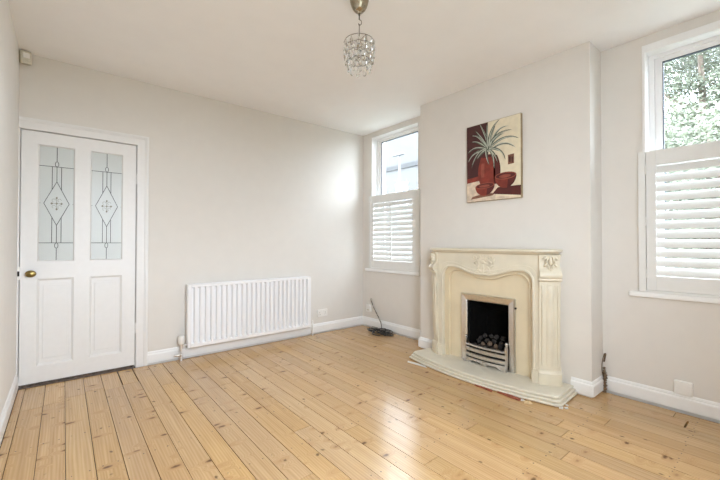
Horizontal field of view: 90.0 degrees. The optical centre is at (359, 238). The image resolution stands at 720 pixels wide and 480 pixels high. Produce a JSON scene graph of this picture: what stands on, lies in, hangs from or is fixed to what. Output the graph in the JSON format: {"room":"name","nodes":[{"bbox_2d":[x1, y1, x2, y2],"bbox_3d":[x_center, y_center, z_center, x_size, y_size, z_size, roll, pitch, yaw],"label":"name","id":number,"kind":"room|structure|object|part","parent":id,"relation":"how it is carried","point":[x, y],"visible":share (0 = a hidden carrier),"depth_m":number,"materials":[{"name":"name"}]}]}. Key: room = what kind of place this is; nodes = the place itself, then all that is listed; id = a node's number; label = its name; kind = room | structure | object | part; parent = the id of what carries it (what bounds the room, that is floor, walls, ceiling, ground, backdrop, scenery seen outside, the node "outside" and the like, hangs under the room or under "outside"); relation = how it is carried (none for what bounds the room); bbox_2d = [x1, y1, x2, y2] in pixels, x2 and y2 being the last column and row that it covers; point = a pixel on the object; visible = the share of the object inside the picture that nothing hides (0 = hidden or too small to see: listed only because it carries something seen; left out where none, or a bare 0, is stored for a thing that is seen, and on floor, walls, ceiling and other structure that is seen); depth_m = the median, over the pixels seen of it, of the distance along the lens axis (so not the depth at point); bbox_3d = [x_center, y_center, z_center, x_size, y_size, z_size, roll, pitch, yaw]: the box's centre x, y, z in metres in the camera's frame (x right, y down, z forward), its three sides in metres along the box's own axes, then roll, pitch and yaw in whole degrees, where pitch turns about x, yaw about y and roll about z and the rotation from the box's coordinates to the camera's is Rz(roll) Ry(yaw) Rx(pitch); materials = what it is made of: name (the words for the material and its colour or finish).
{"room":"living room","nodes":[
{"label":"living room","id":0,"kind":"room"},
{"bbox_2d":[0,0,18,415],"bbox_3d":[-1.340,-0.136,1.078,0.150,2.660,4.250,1,-1,-39],"label":"wall","id":1,"kind":"structure","parent":0,"point":[9,49],"depth_m":2.29,"materials":[{"name":"paint"}]},
{"bbox_2d":[0,375,18,444],"bbox_3d":[-1.319,1.070,1.168,0.017,0.103,4.082,1,-1,-39],"label":"baseboard","id":2,"kind":"structure","parent":1,"relation":"attached to","point":[6,411],"depth_m":2.27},
{"bbox_2d":[19,50,31,64],"bbox_3d":[-2.586,-1.395,2.777,0.070,0.104,0.074,0,-1,30],"label":"sensor","id":3,"kind":"object","parent":1,"relation":"attached to","point":[24,56],"visible":0.96,"depth_m":2.76,"materials":[{"name":"plastic"}]},
{"bbox_2d":[19,54,362,367],"bbox_3d":[-1.291,-0.102,3.949,3.876,2.660,0.120,1,-1,-39],"label":"wall","id":4,"kind":"structure","parent":0,"point":[236,192],"depth_m":3.77,"materials":[{"name":"beige paint"}]},
{"bbox_2d":[17,365,135,392],"bbox_3d":[-2.353,1.159,3.031,0.771,0.034,0.145,1,-1,-39],"label":"trim","id":5,"kind":"structure","parent":4,"relation":"attached to","point":[45,383],"depth_m":2.97,"materials":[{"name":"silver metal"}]},
{"bbox_2d":[17,129,136,385],"bbox_3d":[-2.316,0.145,3.005,0.796,1.978,0.102,1,-1,-39],"label":"door","id":6,"kind":"structure","parent":4,"relation":"in","point":[76,271],"depth_m":2.98,"materials":[{"name":"white paint"}]},
{"bbox_3d":[-2.549,0.273,2.785,0.067,0.055,0.062,1,-1,-39],"label":"handle","id":7,"kind":"part","parent":6,"relation":"part of","materials":[{"name":"gold metal"}]},
{"bbox_3d":[-2.462,0.662,2.909,0.229,0.685,0.024,1,-1,-39],"label":"panel","id":8,"kind":"part","parent":6,"relation":"part of","materials":[{"name":"white paint"}]},
{"bbox_3d":[-2.465,-0.282,2.923,0.229,0.930,0.006,1,-1,-39],"label":"glass pane","id":9,"kind":"part","parent":6,"relation":"part of","materials":[{"name":"grey glass"}]},
{"bbox_3d":[-2.205,0.665,3.120,0.231,0.685,0.024,1,-1,-39],"label":"panel","id":10,"kind":"part","parent":6,"relation":"part of","materials":[{"name":"white paint"}]},
{"bbox_3d":[-2.208,-0.279,3.135,0.231,0.930,0.006,1,-1,-39],"label":"glass pane","id":11,"kind":"part","parent":6,"relation":"part of","materials":[{"name":"grey glass"}]},
{"bbox_2d":[16,116,148,377],"bbox_3d":[-2.318,0.110,3.070,0.876,2.094,0.127,1,-1,-39],"label":"trim","id":12,"kind":"structure","parent":4,"relation":"attached to","point":[141,143],"depth_m":3.26,"materials":[{"name":"white paint"}]},
{"bbox_2d":[175,276,313,360],"bbox_3d":[-1.168,0.806,3.894,1.531,0.722,0.103,1,-1,-39],"label":"radiator","id":13,"kind":"object","parent":4,"relation":"attached to","point":[227,311],"visible":1,"depth_m":3.80,"materials":[{"name":"metal"}]},
{"bbox_2d":[148,316,362,362],"bbox_3d":[-0.954,1.105,4.125,2.592,0.103,0.017,1,-1,-39],"label":"baseboard","id":14,"kind":"structure","parent":4,"relation":"attached to","point":[164,354],"depth_m":3.89,"materials":[{"name":"white wood"}]},
{"bbox_2d":[317,309,326,316],"bbox_3d":[-0.474,0.933,4.521,0.147,0.088,0.018,1,-1,-39],"label":"power socket","id":15,"kind":"object","parent":4,"relation":"attached to","point":[322,312],"visible":1,"depth_m":4.51,"materials":[{"name":"white plastic"}]},
{"bbox_2d":[0,325,719,479],"bbox_3d":[0.007,1.179,2.270,3.466,0.060,4.100,1,-1,-39],"label":"floor","id":16,"kind":"structure","parent":0,"point":[346,403],"depth_m":2.21,"materials":[{"name":"brown wood"}]},
{"bbox_2d":[367,298,393,335],"bbox_3d":[0.207,0.981,4.523,0.257,0.386,0.572,1,-1,-35],"label":"cable coil","id":17,"kind":"object","parent":16,"relation":"on","point":[385,332],"visible":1,"depth_m":4.46,"materials":[{"name":"black plastic"}]},
{"bbox_2d":[408,361,426,367],"bbox_3d":[0.530,1.161,3.323,0.237,0.002,0.039,-1,-1,44],"label":"plaster splash","id":18,"kind":"object","parent":16,"relation":"on","point":[408,361],"visible":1,"depth_m":3.32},
{"bbox_2d":[474,384,492,391],"bbox_3d":[0.950,1.151,2.778,0.022,0.010,0.172,1,-1,-37],"label":"fragment","id":19,"kind":"object","parent":16,"relation":"on","point":[485,388],"visible":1,"depth_m":2.76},
{"bbox_2d":[409,348,577,406],"bbox_3d":[1.005,1.127,3.048,0.434,0.060,1.399,1,-1,-39],"label":"hearth","id":20,"kind":"object","parent":16,"relation":"on","point":[517,385],"visible":0.95,"depth_m":2.83,"materials":[{"name":"stone"}]},
{"bbox_2d":[464,334,507,372],"bbox_3d":[1.074,0.979,3.099,0.048,0.234,0.410,1,-1,-39],"label":"grate","id":21,"kind":"object","parent":20,"relation":"on","point":[482,363],"visible":1,"depth_m":3.06,"materials":[{"name":"metal"}]},
{"bbox_3d":[1.069,1.076,3.094,0.036,0.040,0.380,1,-1,-39],"label":"fret plate","id":22,"kind":"part","parent":21,"relation":"part of","materials":[{"name":"metal"}]},
{"bbox_2d":[461,292,516,372],"bbox_3d":[1.204,0.798,3.197,0.282,0.602,0.528,1,-1,-39],"label":"fire","id":23,"kind":"object","parent":20,"relation":"on","point":[480,314],"visible":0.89,"depth_m":3.29,"materials":[{"name":"metal"}]},
{"bbox_2d":[429,248,562,385],"bbox_3d":[1.101,0.593,3.126,0.234,1.012,1.251,1,-1,-39],"label":"surround","id":24,"kind":"object","parent":20,"relation":"on","point":[532,277],"visible":1,"depth_m":2.91,"materials":[{"name":"yellow stone"}]},
{"bbox_3d":[1.149,0.635,3.165,0.106,0.928,0.940,1,-1,-39],"label":"panel","id":25,"kind":"part","parent":24,"relation":"part of","materials":[{"name":"yellow stone"}]},
{"bbox_2d":[430,248,562,254],"bbox_3d":[1.101,0.108,3.131,0.232,0.044,1.214,1,-1,-39],"label":"mantel shelf","id":26,"kind":"object","parent":24,"relation":"attached to","point":[437,251],"depth_m":3.01,"materials":[{"name":"beige stone"}]},
{"bbox_2d":[497,391,520,400],"bbox_3d":[1.090,1.149,2.630,0.035,0.010,0.176,0,-1,-31],"label":"fragment","id":27,"kind":"object","parent":16,"relation":"on","point":[502,393],"visible":1,"depth_m":2.62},
{"bbox_2d":[523,400,532,404],"bbox_3d":[1.176,1.151,2.526,0.053,0.004,0.060,0,-1,8],"label":"scrap","id":28,"kind":"object","parent":16,"relation":"on","point":[525,401],"visible":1,"depth_m":2.52,"materials":[{"name":"beige"}]},
{"bbox_2d":[602,353,607,392],"bbox_3d":[1.850,1.012,2.721,0.056,0.293,0.042,1,-1,-39],"label":"pipe stub","id":29,"kind":"object","parent":16,"relation":"on","point":[604,372],"visible":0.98,"depth_m":2.71,"materials":[{"name":"metal"}]},
{"bbox_2d":[8,0,719,135],"bbox_3d":[0.061,-1.510,2.325,3.876,0.120,4.370,1,-1,-39],"label":"ceiling","id":30,"kind":"structure","parent":0,"point":[285,58],"depth_m":2.63,"materials":[{"name":"paint"}]},
{"bbox_2d":[343,0,374,76],"bbox_3d":[-0.005,-1.222,2.148,0.192,0.459,0.192,0,-1,-12],"label":"pendant light","id":31,"kind":"object","parent":30,"relation":"hanging from","point":[359,7],"visible":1,"depth_m":2.11,"materials":[{"name":"clear glass"}]},
{"bbox_2d":[420,41,602,397],"bbox_3d":[1.254,-0.107,3.315,0.232,2.660,1.618,1,-1,-39],"label":"wall","id":32,"kind":"structure","parent":0,"point":[557,96],"depth_m":2.88,"materials":[{"name":"beige paint"}]},
{"bbox_2d":[467,113,522,202],"bbox_3d":[1.181,-0.693,3.198,0.037,0.708,0.521,1,-1,-39],"label":"picture","id":33,"kind":"object","parent":32,"relation":"attached to","point":[495,147],"visible":1,"depth_m":3.17,"materials":[{"name":"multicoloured paper"}]},
{"bbox_2d":[363,10,719,423],"bbox_3d":[1.446,-0.105,3.469,0.260,2.660,4.100,1,-1,-39],"label":"wall","id":34,"kind":"structure","parent":0,"point":[654,342],"depth_m":2.64,"materials":[{"name":"beige paint"}]},
{"bbox_2d":[366,304,370,311],"bbox_3d":[0.117,0.938,4.841,0.032,0.092,0.080,1,-1,-39],"label":"socket","id":35,"kind":"object","parent":34,"relation":"attached to","point":[368,307],"visible":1,"depth_m":4.82,"materials":[{"name":"white plastic"}]},
{"bbox_2d":[365,122,420,275],"bbox_3d":[0.454,-0.461,4.583,0.211,1.795,0.965,1,-1,-39],"label":"window","id":36,"kind":"structure","parent":34,"relation":"in","point":[377,142],"depth_m":4.85,"materials":[{"name":"white paint"}]},
{"bbox_3d":[0.419,0.417,4.545,0.121,0.035,0.965,1,-1,-39],"label":"sill","id":37,"kind":"part","parent":36,"relation":"part of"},
{"bbox_2d":[369,189,420,272],"bbox_3d":[0.419,-0.087,4.504,0.070,0.970,0.893,1,-1,-39],"label":"plantation shutter","id":38,"kind":"object","parent":36,"relation":"attached to","point":[396,240],"visible":0.97,"depth_m":4.46,"materials":[{"name":"white wood"}]},
{"bbox_3d":[0.385,-0.098,4.498,0.010,0.721,0.012,1,-1,-39],"label":"tilt rod","id":39,"kind":"part","parent":38,"relation":"part of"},
{"bbox_3d":[0.520,-0.461,4.599,0.090,1.795,0.825,1,-1,-39],"label":"frame","id":40,"kind":"part","parent":36,"relation":"part of","materials":[{"name":"white paint"}]},
{"bbox_3d":[0.511,-0.917,4.596,0.034,0.827,0.755,1,-1,-39],"label":"sash","id":41,"kind":"part","parent":36,"relation":"part of","materials":[{"name":"white paint"}]},
{"bbox_2d":[363,316,719,419],"bbox_3d":[1.249,1.097,3.293,0.249,0.103,4.100,1,-1,-39],"label":"baseboard","id":42,"kind":"structure","parent":34,"relation":"attached to","point":[695,405],"depth_m":2.59,"materials":[{"name":"white wood"}]},
{"bbox_2d":[629,20,719,303],"bbox_3d":[2.333,-0.482,2.294,0.201,1.787,0.985,1,-1,-39],"label":"window","id":43,"kind":"structure","parent":34,"relation":"in","point":[706,37],"depth_m":2.56,"materials":[{"name":"white paint"}]},
{"bbox_3d":[2.396,-0.098,2.332,0.034,0.940,0.730,1,-1,-39],"label":"sash","id":44,"kind":"part","parent":43,"relation":"part of","materials":[{"name":"white paint"}]},
{"bbox_3d":[2.298,0.392,2.255,0.111,0.035,0.985,1,-1,-39],"label":"sill","id":45,"kind":"part","parent":43,"relation":"part of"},
{"bbox_2d":[638,140,719,297],"bbox_3d":[2.284,-0.122,2.239,0.070,0.990,0.885,1,-1,-39],"label":"plantation shutter","id":46,"kind":"object","parent":43,"relation":"attached to","point":[653,278],"visible":1,"depth_m":2.41,"materials":[{"name":"white wood"}]},
{"bbox_3d":[2.283,-0.933,2.248,0.015,0.887,0.836,1,-1,-39],"label":"casing","id":47,"kind":"part","parent":43,"relation":"part of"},
{"bbox_3d":[2.381,-0.456,2.323,0.090,1.735,0.800,1,-1,-39],"label":"frame","id":48,"kind":"part","parent":43,"relation":"part of","materials":[{"name":"white paint"}]},
{"bbox_3d":[2.372,-0.912,2.321,0.034,0.767,0.730,1,-1,-39],"label":"sash","id":49,"kind":"part","parent":43,"relation":"part of","materials":[{"name":"white paint"}]},
{"bbox_2d":[674,379,692,396],"bbox_3d":[2.141,0.990,2.382,0.031,0.088,0.092,1,-1,-39],"label":"plate","id":50,"kind":"object","parent":34,"relation":"attached to","point":[681,387],"visible":1,"depth_m":2.37,"materials":[{"name":"white plastic"}]},
{"label":"outside","id":51,"kind":"structure","parent":0,"visible":0},
{"bbox_3d":[13.800,1.989,25.992,72.000,0.100,105.000,1,-1,-39],"label":"ground","id":52,"kind":"structure","parent":51,"visible":0},
{"bbox_2d":[392,152,404,256],"bbox_3d":[1.933,-1.236,18.263,0.160,6.150,0.800,1,-1,-39],"label":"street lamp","id":53,"kind":"object","parent":52,"relation":"on","point":[402,153],"visible":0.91,"depth_m":18.17,"materials":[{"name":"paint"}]},
{"bbox_3d":[1.996,-1.187,18.185,0.152,6.050,0.160,1,-1,-39],"label":"post","id":54,"kind":"part","parent":53,"relation":"part of","materials":[{"name":"paint"}]},
{"bbox_2d":[386,132,417,261],"bbox_3d":[4.938,-3.116,26.200,5.900,10.100,11.900,1,-1,-39],"label":"house","id":55,"kind":"structure","parent":52,"relation":"on","point":[408,144],"depth_m":24.28,"materials":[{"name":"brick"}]},
{"bbox_3d":[2.797,-2.989,24.370,0.030,1.400,0.900,1,-1,-39],"label":"pane","id":56,"kind":"part","parent":55,"relation":"part of","materials":[{"name":"glass"}]},
{"bbox_2d":[664,46,719,219],"bbox_3d":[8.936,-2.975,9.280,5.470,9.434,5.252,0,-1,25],"label":"tree","id":57,"kind":"object","parent":52,"relation":"on","point":[700,61],"visible":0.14,"depth_m":9.29,"materials":[{"name":"green plant"}]},
{"bbox_2d":[664,73,719,278],"bbox_3d":[5.523,-0.291,5.926,3.275,3.991,3.082,1,-1,-39],"label":"tree","id":58,"kind":"object","parent":52,"relation":"on","point":[681,137],"visible":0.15,"depth_m":5.48,"materials":[{"name":"green plant"}]}
]}

